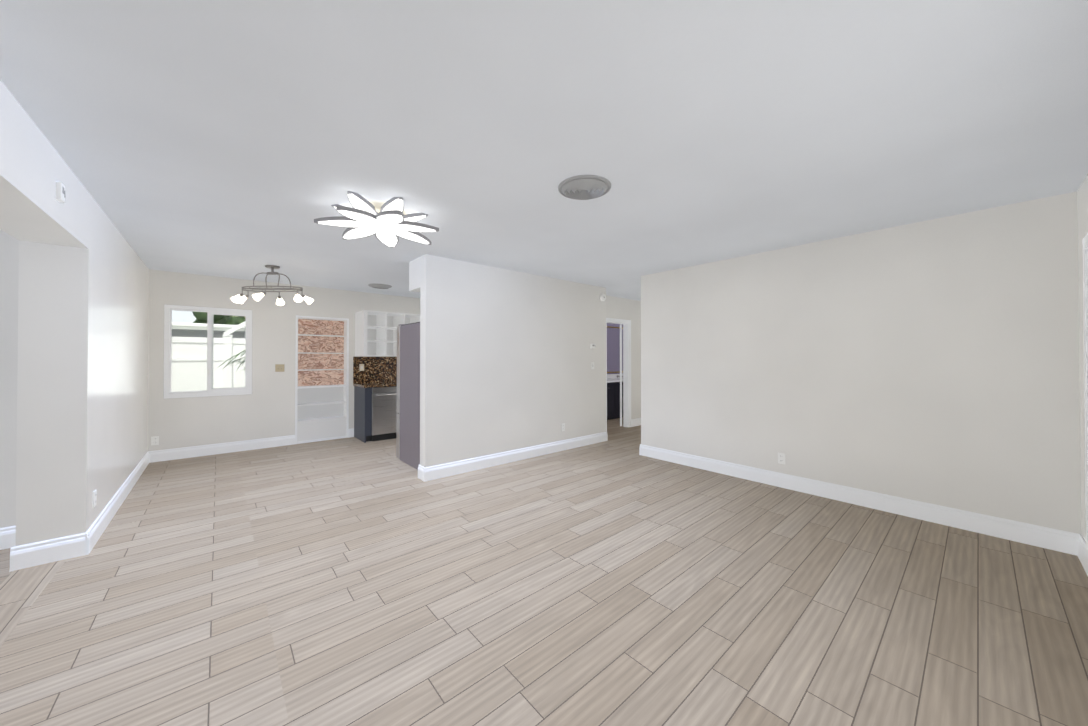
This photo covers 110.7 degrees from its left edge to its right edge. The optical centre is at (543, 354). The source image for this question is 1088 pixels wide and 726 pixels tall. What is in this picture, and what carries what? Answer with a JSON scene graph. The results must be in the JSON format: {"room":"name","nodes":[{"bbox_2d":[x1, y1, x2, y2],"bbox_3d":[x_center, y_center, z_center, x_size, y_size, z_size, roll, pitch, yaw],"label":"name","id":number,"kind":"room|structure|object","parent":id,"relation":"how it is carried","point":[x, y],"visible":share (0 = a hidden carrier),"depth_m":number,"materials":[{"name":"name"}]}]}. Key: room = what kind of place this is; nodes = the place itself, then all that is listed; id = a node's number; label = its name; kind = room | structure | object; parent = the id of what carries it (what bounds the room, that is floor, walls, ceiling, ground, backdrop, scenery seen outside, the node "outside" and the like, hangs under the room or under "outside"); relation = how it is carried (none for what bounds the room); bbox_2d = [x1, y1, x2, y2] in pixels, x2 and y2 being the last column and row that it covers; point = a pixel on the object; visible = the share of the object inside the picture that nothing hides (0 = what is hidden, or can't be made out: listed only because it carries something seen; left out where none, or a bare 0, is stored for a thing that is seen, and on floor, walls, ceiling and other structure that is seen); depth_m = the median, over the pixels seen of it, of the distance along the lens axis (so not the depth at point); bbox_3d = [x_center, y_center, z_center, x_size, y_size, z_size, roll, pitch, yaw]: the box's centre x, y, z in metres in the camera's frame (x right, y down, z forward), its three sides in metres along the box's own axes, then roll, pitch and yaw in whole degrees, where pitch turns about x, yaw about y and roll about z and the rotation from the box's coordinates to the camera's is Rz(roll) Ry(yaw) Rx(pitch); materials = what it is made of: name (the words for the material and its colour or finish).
{"room":"empty living room","nodes":[
{"label":"empty living room","id":0,"kind":"room"},
{"bbox_2d":[0,229,18,527],"bbox_3d":[-5.443,0.115,1.420,4.420,2.500,0.200,0,-1,-41],"label":"wall","id":1,"kind":"structure","parent":0,"point":[9,262],"depth_m":2.69,"materials":[{"name":"beige paint"}]},
{"bbox_2d":[0,526,15,549],"bbox_3d":[-5.297,1.291,1.394,4.220,0.148,0.017,0,-1,-41],"label":"baseboard","id":2,"kind":"structure","parent":1,"relation":"attached to","point":[7,533],"depth_m":2.67,"materials":[{"name":"white wood"}]},
{"bbox_2d":[16,193,148,545],"bbox_3d":[-4.245,0.133,3.634,0.290,2.500,2.980,0,-1,-41],"label":"wall","id":3,"kind":"structure","parent":0,"point":[82,380],"depth_m":2.58,"materials":[{"name":"beige paint"}]},
{"bbox_2d":[4,538,47,571],"bbox_3d":[-3.530,1.300,2.565,0.017,0.148,0.477,0,-1,-41],"label":"baseboard","id":4,"kind":"structure","parent":3,"relation":"attached to","point":[20,556],"depth_m":2.42,"materials":[{"name":"white"}]},
{"bbox_2d":[93,490,96,507],"bbox_3d":[-3.301,1.056,2.764,0.008,0.114,0.070,0,-1,-41],"label":"outlet","id":5,"kind":"object","parent":3,"relation":"attached to","point":[94,497],"visible":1,"depth_m":2.75,"materials":[{"name":"white plastic"}]},
{"bbox_2d":[80,451,151,555],"bbox_3d":[-4.123,1.310,3.719,0.017,0.148,2.997,0,-1,-41],"label":"baseboard","id":6,"kind":"structure","parent":3,"relation":"attached to","point":[88,540],"depth_m":3.12,"materials":[{"name":"white"}]},
{"bbox_2d":[148,269,419,450],"bbox_3d":[-1.921,0.167,7.816,9.280,2.500,0.300,0,-1,-41],"label":"wall","id":7,"kind":"structure","parent":0,"point":[265,408],"depth_m":5.55,"materials":[{"name":"beige paint"}]},
{"bbox_2d":[151,436,158,445],"bbox_3d":[-5.059,1.118,4.887,0.070,0.114,0.008,0,-1,-41],"label":"outlet","id":8,"kind":"object","parent":7,"relation":"attached to","point":[154,440],"visible":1,"depth_m":4.89,"materials":[{"name":"white plastic"}]},
{"bbox_2d":[164,304,251,398],"bbox_3d":[-4.679,-0.041,5.275,0.916,1.241,0.083,0,-1,-41],"label":"dining window","id":9,"kind":"structure","parent":7,"relation":"in","point":[210,337],"depth_m":5.25,"materials":[{"name":"white"}]},
{"bbox_2d":[152,435,294,462],"bbox_3d":[-4.493,1.323,5.370,1.580,0.148,0.017,0,-1,-41],"label":"baseboard","id":10,"kind":"structure","parent":7,"relation":"attached to","point":[228,447],"depth_m":5.30,"materials":[{"name":"white wood"}]},
{"bbox_2d":[275,364,284,371],"bbox_3d":[-4.048,0.203,5.763,0.116,0.114,0.017,0,-1,-41],"label":"light switch","id":11,"kind":"object","parent":7,"relation":"attached to","point":[279,367],"visible":1,"depth_m":5.76,"materials":[{"name":"beige plastic"}]},
{"bbox_2d":[295,315,348,443],"bbox_3d":[-3.675,0.393,6.220,0.764,2.022,0.211,0,-1,-41],"label":"door","id":12,"kind":"structure","parent":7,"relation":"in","point":[322,379],"depth_m":6.26,"materials":[{"name":"white wood"}]},
{"bbox_2d":[355,310,419,355],"bbox_3d":[-2.013,-0.343,7.202,2.830,0.750,0.506,0,-1,-41],"label":"upper cabinet","id":13,"kind":"object","parent":7,"relation":"attached to","point":[375,333],"visible":0.35,"depth_m":6.51,"materials":[{"name":"white wood"}]},
{"bbox_2d":[409,257,419,291],"bbox_3d":[-0.350,-0.930,5.392,3.070,0.345,0.335,0,-1,-41],"label":"wall","id":14,"kind":"structure","parent":0,"point":[414,275],"depth_m":4.39,"materials":[{"name":"beige paint"}]},
{"bbox_2d":[420,254,605,466],"bbox_3d":[-0.193,0.145,5.202,3.070,2.500,0.145,0,-1,-41],"label":"wall","id":15,"kind":"structure","parent":0,"point":[507,357],"depth_m":4.82,"materials":[{"name":"beige paint"}]},
{"bbox_2d":[420,432,607,481],"bbox_3d":[-0.140,1.321,5.131,3.104,0.148,0.017,0,-1,-41],"label":"baseboard","id":16,"kind":"structure","parent":15,"relation":"attached to","point":[463,466],"depth_m":4.80,"materials":[{"name":"white wood"}]},
{"bbox_2d":[600,293,605,300],"bbox_3d":[0.960,-0.932,6.087,0.128,0.128,0.039,0,-1,-41],"label":"smoke detector","id":17,"kind":"object","parent":15,"relation":"attached to","point":[602,297],"visible":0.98,"depth_m":6.06,"materials":[{"name":"white plastic"}]},
{"bbox_2d":[0,417,1087,725],"bbox_3d":[-1.081,1.411,3.460,13.700,0.062,7.970,0,-1,-41],"label":"floor","id":18,"kind":"structure","parent":0,"point":[616,579],"depth_m":2.05,"materials":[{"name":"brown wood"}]},
{"bbox_2d":[353,357,396,442],"bbox_3d":[-1.970,0.723,7.120,2.860,1.375,0.672,0,-1,-41],"label":"lower cabinet","id":19,"kind":"object","parent":18,"relation":"on","point":[375,396],"depth_m":6.24,"materials":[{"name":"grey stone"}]},
{"bbox_2d":[396,322,419,469],"bbox_3d":[-1.338,0.494,4.994,0.914,1.800,0.985,0,-1,-41],"label":"fridge","id":20,"kind":"object","parent":18,"relation":"on","point":[408,402],"visible":0.27,"depth_m":4.71,"materials":[{"name":"grey metal"}]},
{"bbox_2d":[607,382,622,419],"bbox_3d":[1.747,1.014,8.790,1.850,0.820,0.590,0,-1,-41],"label":"bathroom vanity","id":21,"kind":"object","parent":18,"relation":"on","point":[613,396],"depth_m":8.27,"materials":[{"name":"black wood"}]},
{"bbox_2d":[607,378,622,381],"bbox_3d":[1.746,0.582,8.792,1.876,0.045,0.590,0,-1,-41],"label":"countertop","id":22,"kind":"structure","parent":21,"relation":"on","point":[608,379],"depth_m":8.39,"materials":[{"name":"white stone"}]},
{"bbox_2d":[0,0,1087,300],"bbox_3d":[-1.081,-1.168,3.481,13.700,0.100,7.970,0,-1,-41],"label":"ceiling","id":23,"kind":"structure","parent":0,"point":[238,138],"depth_m":1.82,"materials":[{"name":"white paint"}]},
{"bbox_2d":[0,80,88,248],"bbox_3d":[-1.800,-0.945,0.819,0.290,0.390,4.490,0,-1,-41],"label":"beam","id":24,"kind":"structure","parent":23,"relation":"attached to","point":[34,167],"depth_m":1.94,"materials":[{"name":"beige paint"}]},
{"bbox_2d":[55,181,64,202],"bbox_3d":[-2.706,-0.909,2.105,0.024,0.100,0.065,0,-1,-41],"label":"sensor","id":25,"kind":"object","parent":24,"relation":"attached to","point":[60,193],"visible":1,"depth_m":2.08,"materials":[{"name":"white plastic"}]},
{"bbox_2d":[231,265,313,305],"bbox_3d":[-3.405,-0.874,4.698,0.919,0.468,0.484,0,0,1],"label":"dining chandelier","id":26,"kind":"object","parent":23,"relation":"hanging from","point":[240,298],"visible":1,"depth_m":4.67,"materials":[{"name":"silver metal"}]},
{"bbox_2d":[314,191,438,247],"bbox_3d":[-1.248,-1.096,2.910,0.877,0.276,0.864,0,-1,-41],"label":"ceiling light","id":27,"kind":"object","parent":23,"relation":"hanging from","point":[390,222],"visible":0.98,"depth_m":2.82,"materials":[{"name":"white plastic"}]},
{"bbox_2d":[368,284,391,288],"bbox_3d":[-2.600,-1.083,5.968,0.346,0.029,0.346,0,-1,-41],"label":"ceiling vent","id":28,"kind":"object","parent":23,"relation":"in","point":[380,286],"visible":1,"depth_m":5.90,"materials":[{"name":"grey"}]},
{"bbox_2d":[558,175,610,199],"bbox_3d":[0.272,-1.111,2.529,0.356,0.029,0.356,0,-1,-41],"label":"ceiling vent","id":29,"kind":"object","parent":23,"relation":"in","point":[583,187],"visible":0.98,"depth_m":2.48,"materials":[{"name":"grey plastic"}]},
{"bbox_2d":[607,323,622,373],"bbox_3d":[1.190,0.174,8.776,3.280,2.500,0.100,0,-1,-41],"label":"wall","id":30,"kind":"structure","parent":0,"point":[613,325],"depth_m":9.15,"materials":[{"name":"grey paint"}]},
{"bbox_2d":[607,326,622,372],"bbox_3d":[1.859,-0.122,9.274,1.220,1.120,0.020,0,-1,-41],"label":"bathroom mirror","id":31,"kind":"object","parent":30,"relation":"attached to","point":[613,349],"visible":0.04,"depth_m":9.14,"materials":[{"name":"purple mirror"}]},
{"bbox_2d":[607,374,622,377],"bbox_3d":[1.559,0.513,9.008,1.876,0.095,0.019,0,-1,-41],"label":"backsplash","id":32,"kind":"structure","parent":30,"relation":"attached to","point":[608,375],"depth_m":9.10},
{"bbox_2d":[606,295,640,418],"bbox_3d":[1.950,0.165,7.662,3.630,2.500,0.120,0,-1,-41],"label":"wall","id":33,"kind":"structure","parent":0,"point":[622,308],"depth_m":7.43,"materials":[{"name":"beige paint"}]},
{"bbox_2d":[606,318,630,431],"bbox_3d":[1.361,0.367,7.141,0.800,2.090,0.134,0,-1,-41],"label":"door frame","id":34,"kind":"structure","parent":33,"relation":"attached to","point":[626,373],"depth_m":7.33,"materials":[{"name":"white wood"}]},
{"bbox_2d":[617,325,622,425],"bbox_3d":[1.580,0.408,7.719,0.182,2.000,0.635,0,0,12],"label":"bathroom door","id":35,"kind":"structure","parent":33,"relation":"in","point":[620,376],"depth_m":7.41,"materials":[{"name":"white wood"}]},
{"bbox_2d":[631,418,640,426],"bbox_3d":[2.463,1.344,8.007,1.990,0.148,0.017,0,-1,-41],"label":"baseboard","id":36,"kind":"structure","parent":33,"relation":"attached to","point":[634,422],"depth_m":7.45,"materials":[{"name":"white"}]},
{"bbox_2d":[641,192,1080,533],"bbox_3d":[2.567,0.136,3.963,0.140,2.500,3.540,0,-1,-41],"label":"wall","id":37,"kind":"structure","parent":0,"point":[934,361],"depth_m":3.27,"materials":[{"name":"beige paint"}]},
{"bbox_2d":[778,453,784,464],"bbox_3d":[2.486,1.085,3.935,0.008,0.114,0.070,0,-1,-41],"label":"outlet","id":38,"kind":"object","parent":37,"relation":"attached to","point":[781,458],"visible":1,"depth_m":3.93,"materials":[{"name":"white plastic"}]},
{"bbox_2d":[639,444,1077,553],"bbox_3d":[2.501,1.311,3.909,0.017,0.148,3.557,0,-1,-41],"label":"baseboard","id":39,"kind":"structure","parent":37,"relation":"attached to","point":[1026,533],"depth_m":3.28,"materials":[{"name":"white wood"}]},
{"bbox_2d":[1077,174,1087,541],"bbox_3d":[0.064,0.098,-0.678,10.000,2.500,0.200,0,-1,-41],"label":"wall","id":40,"kind":"structure","parent":0,"point":[1082,207],"depth_m":2.51,"materials":[{"name":"beige paint"}]},
{"bbox_2d":[1072,532,1085,571],"bbox_3d":[3.525,1.299,2.453,0.315,0.148,0.017,0,-1,-41],"label":"baseboard","id":41,"kind":"structure","parent":40,"relation":"attached to","point":[1078,542],"depth_m":2.52,"materials":[{"name":"white"}]},
{"bbox_2d":[1082,233,1087,575],"bbox_3d":[3.123,0.317,1.981,0.920,2.105,0.218,0,-1,-41],"label":"door frame","id":42,"kind":"structure","parent":40,"relation":"attached to","point":[1085,240],"depth_m":2.32,"materials":[{"name":"white wood"}]},
{"label":"outside","id":43,"kind":"structure","parent":0,"visible":0},
{"bbox_3d":[-16.467,1.717,20.235,30.000,0.100,37.540,0,-1,-41],"label":"ground","id":44,"kind":"structure","parent":43,"visible":0},
{"bbox_2d":[171,335,244,391],"bbox_3d":[-5.394,0.598,7.398,16.075,1.930,0.150,0,-1,-41],"label":"fence","id":45,"kind":"object","parent":44,"relation":"on","point":[198,380],"depth_m":6.74,"materials":[{"name":"white"}]},
{"bbox_2d":[172,321,245,338],"bbox_3d":[-12.373,-0.741,15.526,28.800,4.739,12.050,0,-1,-41],"label":"house","id":46,"kind":"structure","parent":44,"relation":"on","point":[240,332],"depth_m":11.08,"materials":[{"name":"grey"}]},
{"bbox_2d":[193,312,245,324],"bbox_3d":[-19.941,-3.222,24.999,30.402,9.853,6.915,0,-1,-32],"label":"trees","id":47,"kind":"object","parent":44,"relation":"on","point":[229,321],"depth_m":22.41,"materials":[{"name":"green plant"}]},
{"bbox_2d":[219,350,244,369],"bbox_3d":[-4.624,0.661,6.939,2.232,1.796,1.134,0,-1,-41],"label":"palm","id":48,"kind":"object","parent":44,"relation":"on","point":[242,354],"depth_m":6.41,"materials":[{"name":"green plant"}]}
]}

